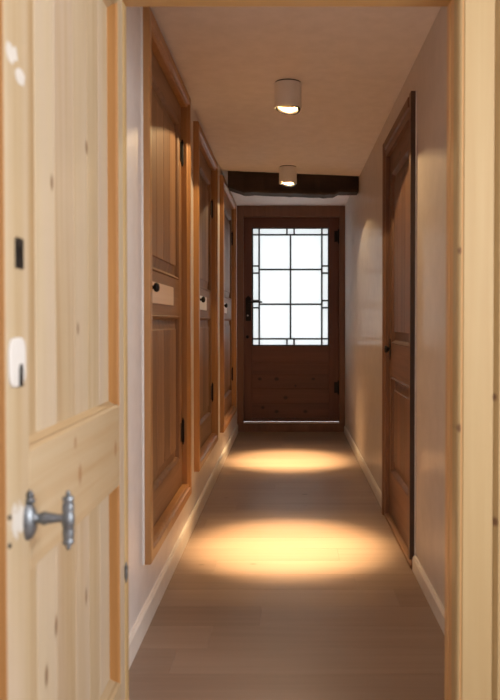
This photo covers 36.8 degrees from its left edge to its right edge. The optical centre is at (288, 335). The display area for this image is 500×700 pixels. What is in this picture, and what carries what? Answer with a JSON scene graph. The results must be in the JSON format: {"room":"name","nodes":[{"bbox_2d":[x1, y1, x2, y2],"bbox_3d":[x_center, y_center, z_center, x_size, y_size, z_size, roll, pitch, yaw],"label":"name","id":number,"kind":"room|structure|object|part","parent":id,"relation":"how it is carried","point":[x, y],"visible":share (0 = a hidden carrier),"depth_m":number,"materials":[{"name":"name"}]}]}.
{"room":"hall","nodes":[
{"label":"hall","id":0,"kind":"room"},
{"bbox_2d":[126,7,236,632],"bbox_3d":[-0.580,-0.119,4.764,0.120,2.260,5.710,0,1,0],"label":"wall","id":1,"kind":"structure","parent":0,"point":[142,578],"depth_m":2.59,"materials":[{"name":"paint"}]},
{"bbox_2d":[141,7,191,564],"bbox_3d":[-0.646,-0.185,3.205,0.347,1.980,1.114,0,1,0],"label":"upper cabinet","id":2,"kind":"object","parent":1,"relation":"attached to","point":[165,99],"visible":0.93,"depth_m":3.17,"materials":[{"name":"brown wood"}]},
{"bbox_3d":[-0.499,-0.174,2.746,0.053,0.080,0.044,0,1,0],"label":"handle","id":3,"kind":"part","parent":2,"relation":"part of","materials":[{"name":"black metal"}]},
{"bbox_3d":[-0.545,-1.065,3.183,0.030,0.100,0.805,0,1,0],"label":"rail","id":4,"kind":"part","parent":2,"relation":"part of","materials":[{"name":"brown wood"}]},
{"bbox_3d":[-0.545,-0.175,3.200,0.030,0.170,0.805,0,1,0],"label":"rail","id":5,"kind":"part","parent":2,"relation":"part of","materials":[{"name":"brown wood"}]},
{"bbox_3d":[-0.538,-0.637,3.191,0.024,0.755,0.805,0,1,0],"label":"panel","id":6,"kind":"part","parent":2,"relation":"part of","materials":[{"name":"brown wood"}]},
{"bbox_3d":[-0.545,0.675,3.216,0.030,0.140,0.805,0,1,0],"label":"rail","id":7,"kind":"part","parent":2,"relation":"part of","materials":[{"name":"brown wood"}]},
{"bbox_3d":[-0.538,0.258,3.208,0.024,0.695,0.805,0,1,0],"label":"panel","id":8,"kind":"part","parent":2,"relation":"part of","materials":[{"name":"brown wood"}]},
{"bbox_2d":[129,424,237,668],"bbox_3d":[-0.513,0.970,4.694,0.014,0.085,5.530,0,1,0],"label":"baseboard","id":9,"kind":"structure","parent":1,"relation":"attached to","point":[137,633],"depth_m":3.20,"materials":[{"name":"white wood"}]},
{"bbox_2d":[193,121,217,471],"bbox_3d":[-0.646,-0.222,4.637,0.347,1.910,1.100,0,1,0],"label":"upper cabinet","id":10,"kind":"object","parent":1,"relation":"attached to","point":[205,166],"visible":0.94,"depth_m":4.75,"materials":[{"name":"brown wood"}]},
{"bbox_3d":[-0.545,-1.066,4.621,0.030,0.100,0.810,0,1,0],"label":"rail","id":11,"kind":"part","parent":10,"relation":"part of","materials":[{"name":"brown wood"}]},
{"bbox_3d":[-0.545,-0.202,4.637,0.030,0.170,0.810,0,1,0],"label":"rail","id":12,"kind":"part","parent":10,"relation":"part of","materials":[{"name":"brown wood"}]},
{"bbox_3d":[-0.545,0.603,4.652,0.030,0.140,0.810,0,1,0],"label":"rail","id":13,"kind":"part","parent":10,"relation":"part of","materials":[{"name":"brown wood"}]},
{"bbox_3d":[-0.538,-0.651,4.629,0.024,0.730,0.810,0,1,0],"label":"panel","id":14,"kind":"part","parent":10,"relation":"part of","materials":[{"name":"brown wood"}]},
{"bbox_3d":[-0.538,0.208,4.645,0.024,0.650,0.810,0,1,0],"label":"panel","id":15,"kind":"part","parent":10,"relation":"part of","materials":[{"name":"brown wood"}]},
{"bbox_2d":[220,175,236,432],"bbox_3d":[-0.646,-0.250,6.316,0.347,1.935,1.360,0,1,0],"label":"upper cabinet","id":16,"kind":"object","parent":1,"relation":"attached to","point":[228,361],"visible":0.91,"depth_m":6.49,"materials":[{"name":"brown wood"}]},
{"bbox_3d":[-0.545,-1.108,6.300,0.030,0.100,1.070,0,1,0],"label":"rail","id":17,"kind":"part","parent":16,"relation":"part of","materials":[{"name":"brown wood"}]},
{"bbox_3d":[-0.545,-0.233,6.317,0.030,0.170,1.070,0,1,0],"label":"rail","id":18,"kind":"part","parent":16,"relation":"part of","materials":[{"name":"brown wood"}]},
{"bbox_3d":[-0.545,0.587,6.332,0.030,0.140,1.070,0,1,0],"label":"rail","id":19,"kind":"part","parent":16,"relation":"part of","materials":[{"name":"brown wood"}]},
{"bbox_3d":[-0.538,-0.688,6.308,0.024,0.740,1.070,0,1,0],"label":"panel","id":20,"kind":"part","parent":16,"relation":"part of","materials":[{"name":"brown wood"}]},
{"bbox_3d":[-0.538,0.184,6.324,0.024,0.665,1.070,0,1,0],"label":"panel","id":21,"kind":"part","parent":16,"relation":"part of","materials":[{"name":"brown wood"}]},
{"bbox_2d":[129,432,444,699],"bbox_3d":[-0.100,1.089,2.731,3.800,0.080,10.020,0,1,0],"label":"floor","id":22,"kind":"structure","parent":0,"point":[291,580],"depth_m":3.01,"materials":[{"name":"brown wood"}]},
{"bbox_2d":[150,7,440,205],"bbox_3d":[-0.100,-1.260,2.687,3.800,0.100,10.020,0,1,0],"label":"ceiling","id":23,"kind":"structure","parent":0,"point":[352,65],"depth_m":3.54,"materials":[{"name":"paint"}]},
{"bbox_2d":[274,79,301,114],"bbox_3d":[-0.005,-1.158,3.639,0.132,0.140,0.132,0,1,0],"label":"ceiling spotlight","id":24,"kind":"object","parent":23,"relation":"attached to","point":[287,92],"visible":1,"depth_m":3.59,"materials":[{"name":"white metal"}]},
{"bbox_2d":[279,165,296,186],"bbox_3d":[-0.008,-1.195,5.609,0.132,0.140,0.132,0,1,0],"label":"ceiling spotlight","id":25,"kind":"object","parent":23,"relation":"attached to","point":[287,173],"visible":1,"depth_m":5.56,"materials":[{"name":"beige metal"}]},
{"bbox_2d":[228,171,358,198],"bbox_3d":[0.043,-1.192,5.959,1.085,0.159,0.196,0,1,-12],"label":"ceiling beam","id":26,"kind":"structure","parent":23,"relation":"attached to","point":[239,182],"depth_m":5.88,"materials":[{"name":"brown wood"}]},
{"bbox_2d":[345,7,446,607],"bbox_3d":[0.620,-0.119,4.764,0.120,2.260,5.710,0,1,0],"label":"wall","id":27,"kind":"structure","parent":0,"point":[427,76],"depth_m":3.19,"materials":[{"name":"paint"}]},
{"bbox_2d":[344,426,381,507],"bbox_3d":[0.553,0.955,5.889,0.014,0.070,3.140,0,1,0],"label":"baseboard","id":28,"kind":"structure","parent":27,"relation":"attached to","point":[370,478],"depth_m":5.38,"materials":[{"name":"white wood"}]},
{"bbox_2d":[384,126,408,547],"bbox_3d":[0.566,0.005,3.801,0.076,2.001,0.830,0,1,0],"label":"door","id":29,"kind":"structure","parent":27,"relation":"in","point":[399,159],"depth_m":3.86,"materials":[{"name":"brown wood"}]},
{"bbox_3d":[0.544,0.073,4.167,0.032,0.042,0.042,0,1,0],"label":"knob","id":30,"kind":"part","parent":29,"relation":"part of","materials":[{"name":"black metal"}]},
{"bbox_3d":[0.562,0.073,4.167,0.006,0.118,0.052,0,1,0],"label":"handle plate","id":31,"kind":"part","parent":29,"relation":"part of","materials":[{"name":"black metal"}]},
{"bbox_3d":[0.584,0.880,3.817,0.040,0.250,0.630,0,1,0],"label":"rail","id":32,"kind":"part","parent":29,"relation":"part of","materials":[{"name":"brown wood"}]},
{"bbox_3d":[0.572,0.492,3.810,0.024,0.525,0.630,0,1,0],"label":"panel","id":33,"kind":"part","parent":29,"relation":"part of","materials":[{"name":"brown wood"}]},
{"bbox_3d":[0.584,0.140,3.803,0.040,0.180,0.630,0,1,0],"label":"rail","id":34,"kind":"part","parent":29,"relation":"part of","materials":[{"name":"brown wood"}]},
{"bbox_3d":[0.572,-0.418,3.793,0.024,0.936,0.630,0,1,0],"label":"panel","id":35,"kind":"part","parent":29,"relation":"part of","materials":[{"name":"brown wood"}]},
{"bbox_3d":[0.584,-0.941,3.783,0.040,0.110,0.630,0,1,0],"label":"rail","id":36,"kind":"part","parent":29,"relation":"part of","materials":[{"name":"brown wood"}]},
{"bbox_2d":[382,91,416,568],"bbox_3d":[0.584,-0.026,3.796,0.102,2.110,1.008,0,1,0],"label":"door frame","id":37,"kind":"structure","parent":27,"relation":"attached to","point":[407,116],"depth_m":3.39,"materials":[{"name":"brown wood"}]},
{"bbox_3d":[0.584,-0.035,4.258,0.102,2.110,0.085,0,1,0],"label":"casing","id":38,"kind":"part","parent":37,"relation":"part of","materials":[{"name":"brown wood"}]},
{"bbox_3d":[0.584,-0.042,3.342,0.102,2.060,0.085,0,1,0],"label":"casing","id":39,"kind":"part","parent":37,"relation":"part of","materials":[{"name":"brown wood"}]},
{"bbox_2d":[412,555,444,634],"bbox_3d":[0.553,1.016,2.624,0.014,0.070,1.390,0,1,0],"label":"baseboard","id":40,"kind":"structure","parent":27,"relation":"attached to","point":[437,607],"depth_m":2.92,"materials":[{"name":"white wood"}]},
{"bbox_3d":[0.020,-0.173,7.658,1.320,2.260,0.120,0,1,0],"label":"wall","id":41,"kind":"structure","parent":0,"visible":0},
{"bbox_2d":[237,206,344,431],"bbox_3d":[0.020,-0.171,7.552,1.080,2.260,0.152,0,1,0],"label":"door frame","id":42,"kind":"structure","parent":41,"relation":"attached to","point":[242,211],"depth_m":7.50,"materials":[{"name":"brown wood"}]},
{"bbox_3d":[-0.487,-0.171,7.563,0.065,2.260,0.130,0,1,0],"label":"casing","id":43,"kind":"part","parent":42,"relation":"part of","materials":[{"name":"brown wood"}]},
{"bbox_3d":[0.025,0.916,7.578,0.960,0.085,0.140,0,1,0],"label":"sill","id":44,"kind":"part","parent":42,"relation":"part of","materials":[{"name":"brown wood"}]},
{"bbox_3d":[0.532,-0.171,7.563,0.055,2.260,0.130,0,1,0],"label":"casing","id":45,"kind":"part","parent":42,"relation":"part of","materials":[{"name":"brown wood"}]},
{"bbox_2d":[244,217,338,421],"bbox_3d":[0.025,-0.163,7.543,0.961,2.055,0.111,0,1,0],"label":"door","id":46,"kind":"structure","parent":41,"relation":"in","point":[291,264],"depth_m":7.57,"materials":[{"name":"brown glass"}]},
{"bbox_3d":[-0.410,-0.278,7.549,0.058,0.254,0.006,0,1,0],"label":"handle plate","id":47,"kind":"part","parent":46,"relation":"part of","materials":[{"name":"black metal"}]},
{"bbox_3d":[-0.348,-0.340,7.515,0.160,0.036,0.062,0,1,0],"label":"lever","id":48,"kind":"part","parent":46,"relation":"part of","materials":[{"name":"black metal"}]},
{"bbox_3d":[0.015,0.846,7.595,0.776,0.035,0.045,0,1,0],"label":"rail","id":49,"kind":"part","parent":46,"relation":"part of","materials":[{"name":"brown wood"}]},
{"bbox_3d":[0.015,0.185,7.582,0.776,0.170,0.045,0,1,0],"label":"rail","id":50,"kind":"part","parent":46,"relation":"part of","materials":[{"name":"brown wood"}]},
{"bbox_3d":[0.015,-1.141,7.558,0.776,0.100,0.045,0,1,0],"label":"rail","id":51,"kind":"part","parent":46,"relation":"part of","materials":[{"name":"brown wood"}]},
{"bbox_3d":[0.015,0.549,7.587,0.776,0.558,0.019,0,1,0],"label":"panel","id":52,"kind":"part","parent":46,"relation":"part of","materials":[{"name":"brown wood"}]},
{"bbox_3d":[-0.100,-0.065,1.872,3.800,2.260,0.075,0,1,0],"label":"wall","id":53,"kind":"structure","parent":0,"visible":0},
{"bbox_2d":[0,0,127,699],"bbox_3d":[-0.379,0.104,1.424,0.112,1.915,0.757,0,1,0],"label":"door","id":54,"kind":"structure","parent":53,"relation":"in","point":[63,578],"depth_m":1.38,"materials":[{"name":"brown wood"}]},
{"bbox_3d":[-0.394,-0.121,1.096,0.004,0.045,0.030,0,1,0],"label":"lock plate","id":55,"kind":"part","parent":54,"relation":"part of","materials":[{"name":"black metal"}]},
{"bbox_3d":[-0.390,0.269,1.131,0.018,0.078,0.034,0,1,0],"label":"handle plate","id":56,"kind":"part","parent":54,"relation":"part of","materials":[{"name":"grey metal"}]},
{"bbox_3d":[-0.360,0.275,1.131,0.054,0.021,0.021,0,1,0],"label":"handle","id":57,"kind":"part","parent":54,"relation":"part of","materials":[{"name":"grey metal"}]},
{"bbox_3d":[-0.423,-0.297,1.437,0.007,0.933,0.608,0,1,0],"label":"panel","id":58,"kind":"part","parent":54,"relation":"part of","materials":[{"name":"brown wood"}]},
{"bbox_3d":[-0.423,0.587,1.453,0.007,0.468,0.608,0,1,0],"label":"panel","id":59,"kind":"part","parent":54,"relation":"part of","materials":[{"name":"brown wood"}]},
{"bbox_3d":[-0.408,0.163,1.445,0.024,0.013,0.608,0,1,0],"label":"moulding","id":60,"kind":"part","parent":54,"relation":"part of","materials":[{"name":"brown wood"}]},
{"bbox_3d":[-0.415,0.261,1.447,0.040,0.184,0.608,0,1,0],"label":"rail","id":61,"kind":"part","parent":54,"relation":"part of","materials":[{"name":"brown wood"}]},
{"bbox_3d":[-0.408,0.814,1.458,0.024,0.013,0.608,0,1,0],"label":"moulding","id":62,"kind":"part","parent":54,"relation":"part of","materials":[{"name":"brown wood"}]},
{"bbox_3d":[-0.408,-0.757,1.428,0.024,0.013,0.608,0,1,0],"label":"moulding","id":63,"kind":"part","parent":54,"relation":"part of","materials":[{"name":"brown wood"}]},
{"bbox_3d":[-0.408,-0.303,1.739,0.024,0.933,0.004,0,1,0],"label":"moulding","id":64,"kind":"part","parent":54,"relation":"part of","materials":[{"name":"brown wood"}]},
{"bbox_3d":[-0.408,0.581,1.755,0.024,0.468,0.004,0,1,0],"label":"moulding","id":65,"kind":"part","parent":54,"relation":"part of","materials":[{"name":"brown wood"}]},
{"bbox_3d":[-0.415,0.941,1.460,0.040,0.240,0.608,0,1,0],"label":"rail","id":66,"kind":"part","parent":54,"relation":"part of","materials":[{"name":"brown wood"}]},
{"bbox_2d":[122,0,499,699],"bbox_3d":[-0.025,0.049,1.851,1.105,2.034,0.131,0,1,0],"label":"door frame","id":67,"kind":"structure","parent":53,"relation":"attached to","point":[472,403],"depth_m":1.80,"materials":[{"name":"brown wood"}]},
{"bbox_3d":[0.463,0.111,1.812,0.124,1.910,0.051,0,1,0],"label":"architrave","id":68,"kind":"part","parent":67,"relation":"part of","materials":[{"name":"brown wood"}]}
]}

